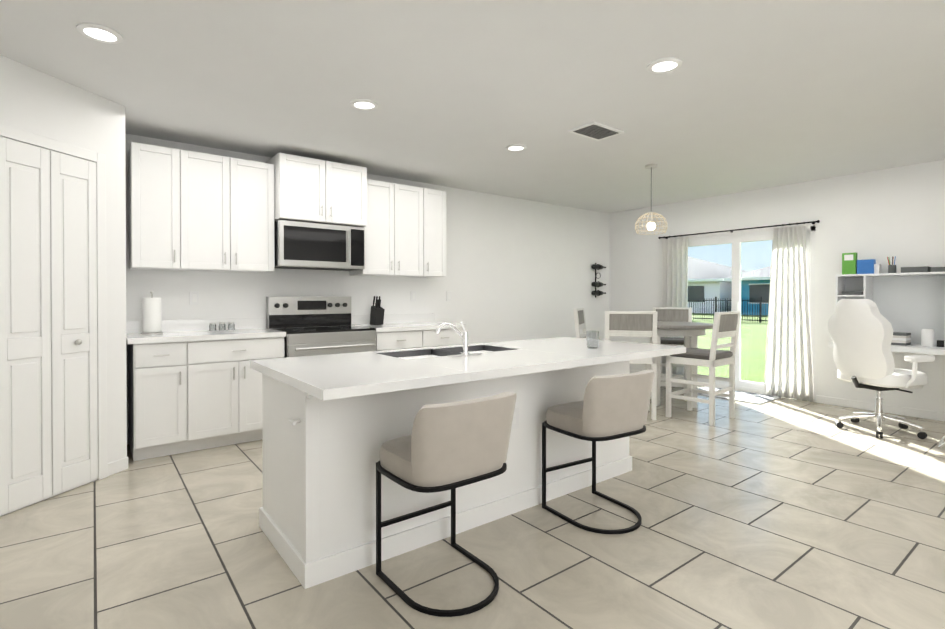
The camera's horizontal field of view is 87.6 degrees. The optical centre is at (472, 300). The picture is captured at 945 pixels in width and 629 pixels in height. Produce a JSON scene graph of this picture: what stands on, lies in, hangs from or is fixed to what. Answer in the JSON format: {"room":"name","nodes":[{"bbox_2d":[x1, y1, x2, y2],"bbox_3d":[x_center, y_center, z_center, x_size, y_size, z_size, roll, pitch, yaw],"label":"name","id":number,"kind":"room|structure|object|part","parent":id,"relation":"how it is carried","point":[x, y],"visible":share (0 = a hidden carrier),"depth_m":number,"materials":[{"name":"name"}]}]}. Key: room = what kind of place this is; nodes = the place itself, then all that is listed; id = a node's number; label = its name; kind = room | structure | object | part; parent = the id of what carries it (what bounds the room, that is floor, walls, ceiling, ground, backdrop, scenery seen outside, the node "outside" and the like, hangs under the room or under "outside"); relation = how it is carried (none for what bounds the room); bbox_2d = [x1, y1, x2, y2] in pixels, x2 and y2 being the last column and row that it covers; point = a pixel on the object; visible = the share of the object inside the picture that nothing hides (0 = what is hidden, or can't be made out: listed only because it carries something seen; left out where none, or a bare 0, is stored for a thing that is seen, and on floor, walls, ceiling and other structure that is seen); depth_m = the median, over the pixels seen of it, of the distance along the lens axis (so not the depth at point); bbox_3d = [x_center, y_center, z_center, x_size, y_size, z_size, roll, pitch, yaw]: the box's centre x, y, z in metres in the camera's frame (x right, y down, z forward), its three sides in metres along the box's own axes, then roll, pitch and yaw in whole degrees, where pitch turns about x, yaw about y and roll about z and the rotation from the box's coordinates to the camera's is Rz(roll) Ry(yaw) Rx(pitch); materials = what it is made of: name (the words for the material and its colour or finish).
{"room":"open-plan kitchen","nodes":[
{"label":"open-plan kitchen","id":0,"kind":"room"},
{"bbox_2d":[0,55,107,516],"bbox_3d":[-2.680,-0.080,2.847,0.870,2.550,0.869,0,1,-38],"label":"wall","id":1,"kind":"structure","parent":0,"point":[34,101],"depth_m":3.00,"materials":[{"name":"paint"}]},
{"bbox_2d":[0,124,106,514],"bbox_3d":[-2.542,0.112,2.969,0.546,2.165,0.462,0,1,-38],"label":"pantry door","id":2,"kind":"structure","parent":1,"relation":"in","point":[53,388],"depth_m":2.96,"materials":[{"name":"paint"}]},
{"bbox_2d":[108,100,126,462],"bbox_3d":[-2.700,-0.086,3.710,0.120,2.550,0.690,0,1,-38],"label":"wall","id":3,"kind":"structure","parent":0,"point":[117,356],"depth_m":3.40,"materials":[{"name":"paint"}]},
{"bbox_2d":[125,133,608,443],"bbox_3d":[-0.717,-0.102,5.748,7.510,2.550,0.120,0,1,-38],"label":"wall","id":4,"kind":"structure","parent":0,"point":[518,269],"depth_m":6.24,"materials":[{"name":"paint"}]},
{"bbox_2d":[128,142,191,270],"bbox_3d":[-2.569,-0.739,4.031,0.385,0.970,0.325,0,1,-38],"label":"upper cabinet","id":5,"kind":"object","parent":4,"relation":"attached to","point":[160,178],"depth_m":3.91,"materials":[{"name":"paint"}]},
{"bbox_2d":[188,151,275,272],"bbox_3d":[-2.193,-0.741,4.320,0.796,0.970,0.325,0,1,-38],"label":"upper cabinet","id":6,"kind":"object","parent":4,"relation":"attached to","point":[192,211],"depth_m":4.22,"materials":[{"name":"paint"}]},
{"bbox_2d":[126,313,433,332],"bbox_3d":[-1.649,0.214,4.940,3.024,0.099,0.018,0,1,-38],"label":"backsplash","id":7,"kind":"structure","parent":4,"relation":"attached to","point":[392,319],"depth_m":4.54,"materials":[{"name":"white stone"}]},
{"bbox_2d":[267,153,367,229],"bbox_3d":[-1.505,-1.019,4.773,0.840,0.580,0.445,0,1,-38],"label":"upper cabinet","id":8,"kind":"object","parent":4,"relation":"attached to","point":[311,190],"depth_m":4.57,"materials":[{"name":"paint"}]},
{"bbox_2d":[274,220,364,270],"bbox_3d":[-1.503,-0.512,4.775,0.826,0.420,0.450,0,1,-38],"label":"microwave","id":9,"kind":"object","parent":8,"relation":"attached to","point":[308,245],"visible":1,"depth_m":4.60,"materials":[{"name":"silver metal"}]},
{"bbox_2d":[376,293,381,302],"bbox_3d":[-1.030,-0.024,5.426,0.072,0.116,0.008,0,1,-38],"label":"electrical outlet","id":10,"kind":"object","parent":4,"relation":"attached to","point":[379,294],"visible":0.65,"depth_m":5.43,"materials":[{"name":"white plastic"}]},
{"bbox_2d":[349,179,431,277],"bbox_3d":[-0.896,-0.748,5.319,0.778,0.970,0.325,0,1,-38],"label":"upper cabinet","id":11,"kind":"object","parent":4,"relation":"attached to","point":[398,239],"depth_m":5.20,"materials":[{"name":"paint"}]},
{"bbox_2d":[428,189,445,277],"bbox_3d":[-0.536,-0.750,5.596,0.363,0.970,0.325,0,1,-38],"label":"upper cabinet","id":12,"kind":"object","parent":4,"relation":"attached to","point":[436,198],"depth_m":5.52,"materials":[{"name":"paint"}]},
{"bbox_2d":[591,263,605,297],"bbox_3d":[1.977,-0.311,7.682,0.300,0.540,0.100,0,1,-38],"label":"wine rack","id":13,"kind":"object","parent":4,"relation":"attached to","point":[595,284],"visible":0.98,"depth_m":7.62,"materials":[{"name":"black metal"}]},
{"bbox_2d":[0,385,944,628],"bbox_3d":[1.506,1.225,2.806,7.590,0.060,7.670,0,1,-38],"label":"floor","id":14,"kind":"structure","parent":0,"point":[784,513],"depth_m":2.38,"materials":[{"name":"tile"}]},
{"bbox_2d":[129,341,197,460],"bbox_3d":[-2.479,0.749,3.928,0.399,0.875,0.615,0,1,-38],"label":"base cabinet","id":15,"kind":"object","parent":14,"relation":"on","point":[195,384],"depth_m":3.70,"materials":[{"name":"paint"}]},
{"bbox_2d":[126,329,285,344],"bbox_3d":[-2.219,0.290,4.112,1.108,0.040,0.636,0,1,-38],"label":"countertop","id":16,"kind":"structure","parent":15,"relation":"on","point":[187,334],"depth_m":3.91,"materials":[{"name":"white stone"}]},
{"bbox_2d":[141,291,162,334],"bbox_3d":[-2.578,0.097,3.962,0.150,0.347,0.150,0,1,-38],"label":"paper towel holder","id":17,"kind":"object","parent":16,"relation":"on","point":[151,313],"visible":1,"depth_m":3.91,"materials":[{"name":"white paper"}]},
{"bbox_2d":[209,323,215,330],"bbox_3d":[-2.265,0.232,4.294,0.055,0.072,0.055,0,1,40],"label":"glass jar","id":18,"kind":"object","parent":16,"relation":"on","point":[212,327],"depth_m":4.27,"materials":[{"name":"white"}]},
{"bbox_2d":[219,322,225,330],"bbox_3d":[-2.205,0.232,4.339,0.055,0.072,0.055,0,1,40],"label":"glass jar","id":19,"kind":"object","parent":16,"relation":"on","point":[222,326],"depth_m":4.32,"materials":[{"name":"white"}]},
{"bbox_2d":[228,322,234,329],"bbox_3d":[-2.146,0.232,4.385,0.055,0.072,0.055,0,1,40],"label":"glass jar","id":20,"kind":"object","parent":16,"relation":"on","point":[231,326],"depth_m":4.36,"materials":[{"name":"white"}]},
{"bbox_2d":[198,337,284,449],"bbox_3d":[-2.104,0.747,4.217,0.793,0.875,0.615,0,1,-38],"label":"base cabinet","id":21,"kind":"object","parent":14,"relation":"on","point":[229,390],"depth_m":3.96,"materials":[{"name":"paint"}]},
{"bbox_2d":[266,297,375,357],"bbox_3d":[-1.423,0.574,4.679,0.828,1.215,0.712,0,1,-38],"label":"range","id":22,"kind":"object","parent":14,"relation":"on","point":[310,326],"visible":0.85,"depth_m":4.67,"materials":[{"name":"silver metal"}]},
{"bbox_2d":[375,329,429,350],"bbox_3d":[-0.882,0.740,5.158,0.589,0.875,0.615,0,1,-38],"label":"base cabinet","id":23,"kind":"object","parent":14,"relation":"on","point":[413,338],"depth_m":4.92,"materials":[{"name":"paint"}]},
{"bbox_2d":[352,321,465,332],"bbox_3d":[-0.688,0.281,5.291,1.075,0.040,0.636,0,1,-38],"label":"countertop","id":24,"kind":"structure","parent":23,"relation":"on","point":[402,326],"depth_m":5.12,"materials":[{"name":"white stone"}]},
{"bbox_2d":[370,296,384,324],"bbox_3d":[-1.012,0.109,5.223,0.100,0.303,0.154,0,1,-38],"label":"knife block","id":25,"kind":"object","parent":24,"relation":"on","point":[377,315],"visible":1,"depth_m":5.19,"materials":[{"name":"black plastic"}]},
{"bbox_2d":[250,361,631,588],"bbox_3d":[-0.013,0.774,3.005,2.317,0.840,0.723,0,1,-38],"label":"kitchen island","id":26,"kind":"object","parent":14,"relation":"on","point":[332,424],"depth_m":2.34,"materials":[{"name":"paint"}]},
{"bbox_2d":[250,337,685,400],"bbox_3d":[0.126,0.334,2.945,2.480,0.040,1.044,0,1,-38],"label":"island countertop","id":27,"kind":"structure","parent":26,"relation":"on","point":[329,377],"depth_m":2.45,"materials":[{"name":"white stone"}]},
{"bbox_2d":[386,345,505,356],"bbox_3d":[-0.137,0.434,3.049,0.850,0.233,0.391,0,1,-38],"label":"sink","id":28,"kind":"object","parent":27,"relation":"in","point":[449,349],"depth_m":3.16,"materials":[{"name":"silver metal"}]},
{"bbox_2d":[435,321,482,356],"bbox_3d":[-0.077,0.215,2.838,0.230,0.198,0.174,0,1,-38],"label":"faucet","id":29,"kind":"object","parent":27,"relation":"on","point":[464,337],"visible":1,"depth_m":2.79,"materials":[{"name":"silver metal"}]},
{"bbox_2d":[586,331,598,347],"bbox_3d":[0.782,0.256,3.207,0.080,0.110,0.080,0,1,-38],"label":"drinking glass","id":30,"kind":"object","parent":27,"relation":"on","point":[592,338],"visible":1,"depth_m":3.17,"materials":[{"name":"white"}]},
{"bbox_2d":[376,392,516,616],"bbox_3d":[-0.121,0.793,2.104,0.502,0.815,0.495,0,1,-38],"label":"stool","id":31,"kind":"object","parent":14,"relation":"on","point":[452,446],"visible":1,"depth_m":1.92,"materials":[{"name":"fabric"}]},
{"bbox_2d":[430,329,462,346],"bbox_3d":[-0.516,0.738,5.440,0.583,0.875,0.615,0,1,-38],"label":"base cabinet","id":32,"kind":"object","parent":14,"relation":"on","point":[446,337],"depth_m":5.23,"materials":[{"name":"paint"}]},
{"bbox_2d":[573,308,611,340],"bbox_3d":[1.528,0.637,5.957,0.522,1.070,0.492,0,0,23],"label":"dining chair","id":33,"kind":"object","parent":14,"relation":"on","point":[579,318],"visible":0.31,"depth_m":5.96,"materials":[{"name":"grey wood"}]},
{"bbox_2d":[542,370,654,533],"bbox_3d":[0.695,0.788,2.754,0.502,0.815,0.495,0,0,-32],"label":"stool","id":34,"kind":"object","parent":14,"relation":"on","point":[610,407],"visible":1,"depth_m":2.57,"materials":[{"name":"fabric"}]},
{"bbox_2d":[605,311,656,419],"bbox_3d":[1.608,0.643,5.088,0.492,1.070,0.522,0,0,12],"label":"dining chair","id":35,"kind":"object","parent":14,"relation":"on","point":[632,323],"visible":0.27,"depth_m":4.84,"materials":[{"name":"grey wood"}]},
{"bbox_2d":[652,307,691,376],"bbox_3d":[2.594,0.634,6.414,0.492,1.070,0.522,0,0,22],"label":"dining chair","id":36,"kind":"object","parent":14,"relation":"on","point":[676,314],"visible":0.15,"depth_m":6.57,"materials":[{"name":"grey wood"}]},
{"bbox_2d":[650,321,712,407],"bbox_3d":[2.287,0.719,5.632,0.876,0.910,0.876,0,0,14],"label":"dining table","id":37,"kind":"object","parent":14,"relation":"on","point":[690,332],"visible":0.5,"depth_m":5.37,"materials":[{"name":"grey wood"}]},
{"bbox_2d":[666,311,740,425],"bbox_3d":[2.308,0.644,4.934,0.492,1.070,0.522,0,1,-40],"label":"dining chair","id":38,"kind":"object","parent":14,"relation":"on","point":[725,324],"visible":0.96,"depth_m":4.83,"materials":[{"name":"grey wood"}]},
{"bbox_2d":[697,387,780,403],"bbox_3d":[3.193,1.165,6.081,0.600,0.012,0.900,0,1,-38],"label":"doormat","id":39,"kind":"object","parent":14,"relation":"on","point":[750,397],"visible":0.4,"depth_m":5.90,"materials":[{"name":"white fabric"}]},
{"bbox_2d":[828,299,934,438],"bbox_3d":[3.653,0.587,4.450,0.716,1.192,0.690,0,0,-16],"label":"office chair","id":40,"kind":"object","parent":14,"relation":"on","point":[861,332],"visible":1,"depth_m":4.29,"materials":[{"name":"white leather"}]},
{"bbox_2d":[937,436,944,448],"bbox_3d":[4.033,0.899,3.873,0.403,0.574,0.522,0,1,-42],"label":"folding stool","id":41,"kind":"object","parent":14,"relation":"on","point":[941,444],"visible":0.98,"depth_m":3.95,"materials":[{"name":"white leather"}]},
{"bbox_2d":[0,0,944,212],"bbox_3d":[1.506,-1.385,2.787,7.590,0.060,7.670,0,1,-38],"label":"ceiling","id":42,"kind":"structure","parent":0,"point":[749,95],"depth_m":3.08,"materials":[{"name":"paint"}]},
{"bbox_2d":[76,23,122,43],"bbox_3d":[-1.883,-1.346,2.493,0.190,0.012,0.190,0,1,-38],"label":"recessed light","id":43,"kind":"object","parent":42,"relation":"in","point":[98,32],"visible":1,"depth_m":2.48,"materials":[{"name":"paint"}]},
{"bbox_2d":[350,99,377,109],"bbox_3d":[-0.751,-1.353,3.415,0.190,0.012,0.190,0,1,-38],"label":"recessed light","id":44,"kind":"object","parent":42,"relation":"in","point":[364,104],"visible":1,"depth_m":3.41,"materials":[{"name":"paint"}]},
{"bbox_2d":[506,144,526,150],"bbox_3d":[0.390,-1.360,4.408,0.190,0.012,0.190,0,1,-38],"label":"recessed light","id":45,"kind":"object","parent":42,"relation":"in","point":[516,147],"visible":0.98,"depth_m":4.39,"materials":[{"name":"paint"}]},
{"bbox_2d":[568,121,623,140],"bbox_3d":[0.996,-1.356,3.966,0.380,0.012,0.260,0,1,-38],"label":"ceiling vent","id":46,"kind":"object","parent":42,"relation":"in","point":[594,130],"visible":0.98,"depth_m":3.95,"materials":[{"name":"metal"}]},
{"bbox_2d":[635,164,666,234],"bbox_3d":[1.815,-1.026,5.003,0.311,0.688,0.311,0,1,-38],"label":"pendant light","id":47,"kind":"object","parent":42,"relation":"hanging from","point":[651,166],"depth_m":4.98,"materials":[{"name":"beige wicker"}]},
{"bbox_3d":[1.815,-0.786,5.005,0.311,0.209,0.311,0,1,-38],"label":"pendant light shade","id":48,"kind":"part","parent":47,"relation":"part of","materials":[{"name":"beige wicker"}]},
{"bbox_2d":[647,57,681,73],"bbox_3d":[1.106,-1.349,2.839,0.190,0.012,0.190,0,1,-38],"label":"recessed light","id":49,"kind":"object","parent":42,"relation":"in","point":[664,65],"visible":1,"depth_m":2.83,"materials":[{"name":"paint"}]},
{"bbox_2d":[609,160,944,412],"bbox_3d":[4.465,-0.097,5.076,0.120,2.550,7.510,0,1,-38],"label":"wall","id":50,"kind":"structure","parent":0,"point":[879,216],"depth_m":5.55,"materials":[{"name":"paint"}]},
{"bbox_2d":[658,220,819,238],"bbox_3d":[3.331,-0.896,6.368,0.090,0.036,2.002,0,1,-38],"label":"curtain rod","id":51,"kind":"object","parent":50,"relation":"attached to","point":[817,221],"visible":1,"depth_m":6.19,"materials":[{"name":"black metal"}]},
{"bbox_2d":[661,237,687,374],"bbox_3d":[2.853,0.137,6.948,0.090,2.015,0.421,0,1,-38],"label":"curtain","id":52,"kind":"object","parent":51,"relation":"hanging from","point":[674,272],"visible":0.58,"depth_m":6.95,"materials":[{"name":"white fabric"}]},
{"bbox_2d":[764,225,813,401],"bbox_3d":[3.729,0.145,5.811,0.091,2.015,0.529,0,1,-38],"label":"curtain","id":53,"kind":"object","parent":51,"relation":"hanging from","point":[788,369],"visible":1,"depth_m":5.80,"materials":[{"name":"white fabric"}]},
{"bbox_2d":[688,226,815,401],"bbox_3d":[3.421,0.154,6.400,0.100,2.030,1.800,0,1,-38],"label":"sliding glass door","id":54,"kind":"structure","parent":50,"relation":"in","point":[736,240],"depth_m":6.34,"materials":[{"name":"white plastic"}]},
{"bbox_2d":[816,395,944,420],"bbox_3d":[5.279,1.145,3.919,0.013,0.085,4.370,0,1,-38],"label":"baseboard","id":55,"kind":"structure","parent":50,"relation":"attached to","point":[927,414],"depth_m":5.15,"materials":[{"name":"paint"}]},
{"bbox_2d":[828,272,944,354],"bbox_3d":[4.495,0.127,4.552,0.467,0.790,1.900,0,1,-38],"label":"desk","id":56,"kind":"object","parent":50,"relation":"attached to","point":[913,303],"visible":0.65,"depth_m":4.99,"materials":[{"name":"laminate"}]},
{"bbox_2d":[842,252,944,346],"bbox_3d":[4.444,-0.027,4.710,0.240,0.945,1.515,0,1,-38],"label":"accessories","id":57,"kind":"object","parent":56,"relation":"on","point":[851,264],"visible":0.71,"depth_m":4.97,"materials":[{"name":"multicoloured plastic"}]},
{"label":"outside","id":58,"kind":"structure","parent":0,"visible":0},
{"bbox_2d":[692,313,767,382],"bbox_3d":[34.925,0.931,58.292,113.080,0.050,130.000,0,1,-38],"label":"lawn","id":59,"kind":"structure","parent":58,"point":[753,348],"depth_m":13.17,"materials":[{"name":"green plant"}]},
{"bbox_2d":[688,256,748,313],"bbox_3d":[20.134,-1.555,45.997,12.500,5.097,12.400,0,1,-38],"label":"house","id":60,"kind":"structure","parent":59,"relation":"on","point":[703,280],"depth_m":39.16,"materials":[{"name":"paint"}]},
{"bbox_2d":[688,297,768,322],"bbox_3d":[8.801,0.490,24.262,10.080,1.327,24.051,0,1,-38],"label":"fence","id":61,"kind":"object","parent":59,"relation":"on","point":[747,300],"depth_m":26.23,"materials":[{"name":"black metal"}]},
{"bbox_2d":[724,266,770,314],"bbox_3d":[27.502,-1.481,36.021,13.000,5.097,11.800,0,1,-38],"label":"house","id":62,"kind":"structure","parent":59,"relation":"on","point":[759,286],"depth_m":35.53,"materials":[{"name":"paint"}]}
]}

